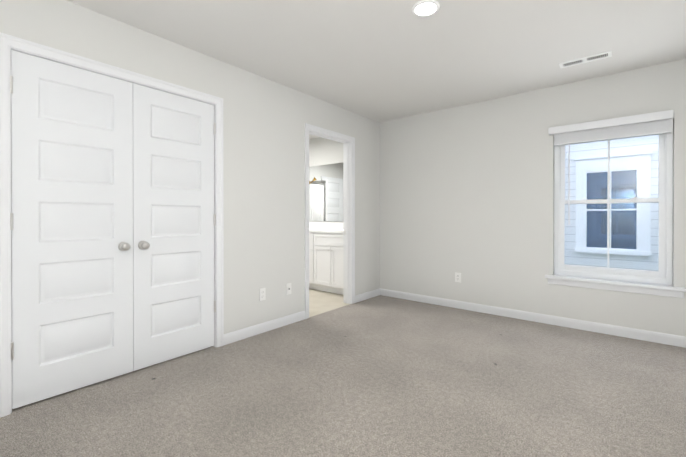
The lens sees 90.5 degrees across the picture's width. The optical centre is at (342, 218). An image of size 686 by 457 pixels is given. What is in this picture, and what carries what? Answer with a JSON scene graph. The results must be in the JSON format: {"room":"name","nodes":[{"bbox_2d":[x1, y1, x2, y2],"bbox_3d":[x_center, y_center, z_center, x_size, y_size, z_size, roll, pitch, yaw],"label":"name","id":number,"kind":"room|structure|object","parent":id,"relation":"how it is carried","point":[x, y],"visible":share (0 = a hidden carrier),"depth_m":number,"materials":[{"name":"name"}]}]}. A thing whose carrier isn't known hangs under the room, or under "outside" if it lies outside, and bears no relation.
{"room":"empty bedroom","nodes":[
{"label":"empty bedroom","id":0,"kind":"room"},
{"bbox_2d":[12,346,214,412],"bbox_3d":[-1.863,1.145,2.508,0.750,0.100,1.850,0,0,39],"label":"threshold","id":1,"kind":"object","parent":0,"point":[90,386],"visible":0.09,"depth_m":2.27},
{"bbox_2d":[0,0,379,333],"bbox_3d":[-0.950,-0.127,3.117,0.115,2.440,4.785,0,0,39],"label":"wall","id":2,"kind":"structure","parent":0,"point":[265,120],"depth_m":3.17,"materials":[{"name":"white paint"}]},
{"bbox_2d":[10,50,132,408],"bbox_3d":[-1.669,0.066,2.146,0.099,2.033,0.628,0,0,39],"label":"closet door","id":3,"kind":"structure","parent":2,"relation":"in","point":[71,221],"depth_m":2.12,"materials":[{"name":"painted wood"},{"name":"satin nickel"}]},
{"bbox_2d":[0,32,223,417],"bbox_3d":[-1.516,0.061,2.428,0.115,2.069,1.279,0,0,39],"label":"door frame","id":4,"kind":"structure","parent":2,"relation":"attached to","point":[25,52],"depth_m":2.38,"materials":[{"name":"white wood"}]},
{"bbox_2d":[133,83,215,370],"bbox_3d":[-1.269,0.064,2.633,0.099,2.033,0.628,0,0,39],"label":"closet door","id":5,"kind":"structure","parent":2,"relation":"in","point":[174,224],"depth_m":2.61,"materials":[{"name":"painted wood"},{"name":"satin nickel"}]},
{"bbox_2d":[259,288,265,300],"bbox_3d":[-0.768,0.728,3.245,0.007,0.115,0.070,0,0,39],"label":"outlet","id":6,"kind":"object","parent":2,"relation":"attached to","point":[262,293],"visible":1,"depth_m":3.24,"materials":[{"name":"white plastic"}]},
{"bbox_2d":[224,311,305,344],"bbox_3d":[-0.720,1.047,3.300,0.014,0.090,0.981,0,0,39],"label":"baseboard","id":7,"kind":"structure","parent":2,"relation":"attached to","point":[231,337],"depth_m":3.23,"materials":[{"name":"white wood"}]},
{"bbox_2d":[286,283,290,294],"bbox_3d":[-0.554,0.729,3.499,0.016,0.115,0.070,0,0,39],"label":"outlet","id":8,"kind":"object","parent":2,"relation":"attached to","point":[288,288],"visible":1,"depth_m":3.50,"materials":[{"name":"white plastic"}]},
{"bbox_2d":[305,123,354,318],"bbox_3d":[-0.182,0.032,4.054,0.151,2.115,0.874,0,0,39],"label":"door frame","id":9,"kind":"structure","parent":2,"relation":"attached to","point":[308,127],"depth_m":4.31,"materials":[{"name":"white wood"}]},
{"bbox_2d":[355,288,379,302],"bbox_3d":[0.327,1.043,4.577,0.014,0.090,0.574,0,0,39],"label":"baseboard","id":10,"kind":"structure","parent":2,"relation":"attached to","point":[373,293],"depth_m":4.57,"materials":[{"name":"white wood"}]},
{"bbox_2d":[309,137,342,222],"bbox_3d":[-0.504,-0.136,5.870,2.685,2.440,0.100,0,0,39],"label":"wall","id":11,"kind":"structure","parent":0,"point":[323,151],"depth_m":5.63,"materials":[{"name":"white paint"}]},
{"bbox_2d":[309,163,342,221],"bbox_3d":[-0.208,-0.413,5.556,1.740,0.935,0.006,0,0,39],"label":"bathroom mirror","id":12,"kind":"object","parent":11,"relation":"attached to","point":[326,193],"visible":0.29,"depth_m":5.61,"materials":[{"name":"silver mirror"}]},
{"bbox_2d":[309,222,342,229],"bbox_3d":[-0.156,0.123,5.506,1.664,0.100,0.020,0,0,39],"label":"backsplash","id":13,"kind":"structure","parent":11,"relation":"attached to","point":[316,225],"depth_m":5.57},
{"bbox_2d":[309,289,348,316],"bbox_3d":[-1.210,1.138,4.843,2.700,0.098,2.390,0,0,39],"label":"floor","id":14,"kind":"structure","parent":0,"point":[320,302],"depth_m":4.40,"materials":[{"name":"beige tile"}]},
{"bbox_2d":[309,230,342,294],"bbox_3d":[-0.325,0.648,5.294,1.654,0.875,0.564,0,0,39],"label":"bathroom vanity","id":15,"kind":"object","parent":14,"relation":"on","point":[325,256],"depth_m":4.92,"materials":[{"name":"painted wood"},{"name":"satin nickel"}]},
{"bbox_2d":[309,226,342,233],"bbox_3d":[-0.324,0.192,5.302,1.664,0.037,0.548,0,0,39],"label":"countertop","id":16,"kind":"structure","parent":15,"relation":"on","point":[310,227],"depth_m":4.80,"materials":[{"name":"white stone"}]},
{"bbox_2d":[0,295,685,456],"bbox_3d":[0.421,1.147,1.982,3.450,0.100,4.530,0,0,39],"label":"floor carpet","id":17,"kind":"object","parent":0,"point":[381,376],"visible":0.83,"depth_m":2.08,"materials":[{"name":"beige carpet"}]},
{"bbox_2d":[67,0,685,138],"bbox_3d":[-0.588,-1.406,2.861,6.365,0.120,4.855,0,0,39],"label":"ceiling","id":18,"kind":"structure","parent":0,"point":[381,60],"depth_m":2.59,"materials":[{"name":"white paint"}]},
{"bbox_2d":[412,0,439,16],"bbox_3d":[0.528,-1.339,2.176,0.176,0.011,0.176,0,0,39],"label":"recessed light","id":19,"kind":"object","parent":18,"relation":"in","point":[423,8],"visible":1,"depth_m":2.17,"materials":[{"name":"white plastic"}]},
{"bbox_2d":[559,50,611,67],"bbox_3d":[2.054,-1.338,2.889,0.360,0.017,0.118,0,0,39],"label":"ceiling vent","id":20,"kind":"object","parent":18,"relation":"in","point":[603,55],"visible":1,"depth_m":2.88,"materials":[{"name":"white metal"}]},
{"bbox_2d":[380,59,685,336],"bbox_3d":[1.945,-0.129,3.747,3.565,2.440,0.140,0,0,39],"label":"wall","id":21,"kind":"structure","parent":0,"point":[467,191],"depth_m":3.77,"materials":[{"name":"white paint"}]},
{"bbox_2d":[455,272,460,282],"bbox_3d":[1.389,0.718,4.110,0.070,0.115,0.007,0,0,39],"label":"outlet","id":22,"kind":"object","parent":21,"relation":"attached to","point":[457,277],"visible":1,"depth_m":4.11,"materials":[{"name":"white plastic"}]},
{"bbox_2d":[380,288,685,347],"bbox_3d":[1.840,1.046,3.737,3.420,0.090,0.014,0,0,39],"label":"baseboard","id":23,"kind":"structure","parent":21,"relation":"attached to","point":[626,332],"depth_m":3.48,"materials":[{"name":"white wood"}]},
{"bbox_2d":[548,110,673,134],"bbox_3d":[2.478,-0.884,3.210,0.917,0.071,0.112,0,0,39],"label":"blind valance","id":24,"kind":"object","parent":21,"relation":"attached to","point":[635,119],"visible":0.79,"depth_m":3.13,"materials":[{"name":"white plastic"}]},
{"bbox_2d":[554,119,672,224],"bbox_3d":[2.497,-0.387,3.201,0.870,0.920,0.072,0,0,39],"label":"window blind slats","id":25,"kind":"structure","parent":24,"relation":"hanging from","point":[638,130],"depth_m":3.18,"materials":[{"name":"white plastic"}]},
{"bbox_2d":[554,132,672,284],"bbox_3d":[2.559,-0.157,3.276,0.886,1.487,0.074,0,0,39],"label":"window unit","id":26,"kind":"structure","parent":21,"relation":"in","point":[663,274],"depth_m":3.20,"materials":[{"name":"white plastic"}]},
{"bbox_2d":[545,275,685,297],"bbox_3d":[2.507,0.633,3.203,1.037,0.090,0.112,0,0,39],"label":"window sill","id":27,"kind":"structure","parent":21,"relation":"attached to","point":[640,288],"depth_m":3.14,"materials":[{"name":"white wood"}]},
{"label":"outside","id":28,"kind":"structure","parent":0,"visible":0},
{"bbox_3d":[0.820,4.336,5.201,60.000,0.100,70.000,0,0,39],"label":"ground","id":29,"kind":"structure","parent":28,"visible":0},
{"bbox_2d":[564,134,663,284],"bbox_3d":[4.715,-0.319,6.783,16.000,9.200,0.250,0,0,39],"label":"window glass","id":30,"kind":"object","parent":29,"relation":"on","point":[616,209],"depth_m":6.36,"materials":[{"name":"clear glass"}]}
]}

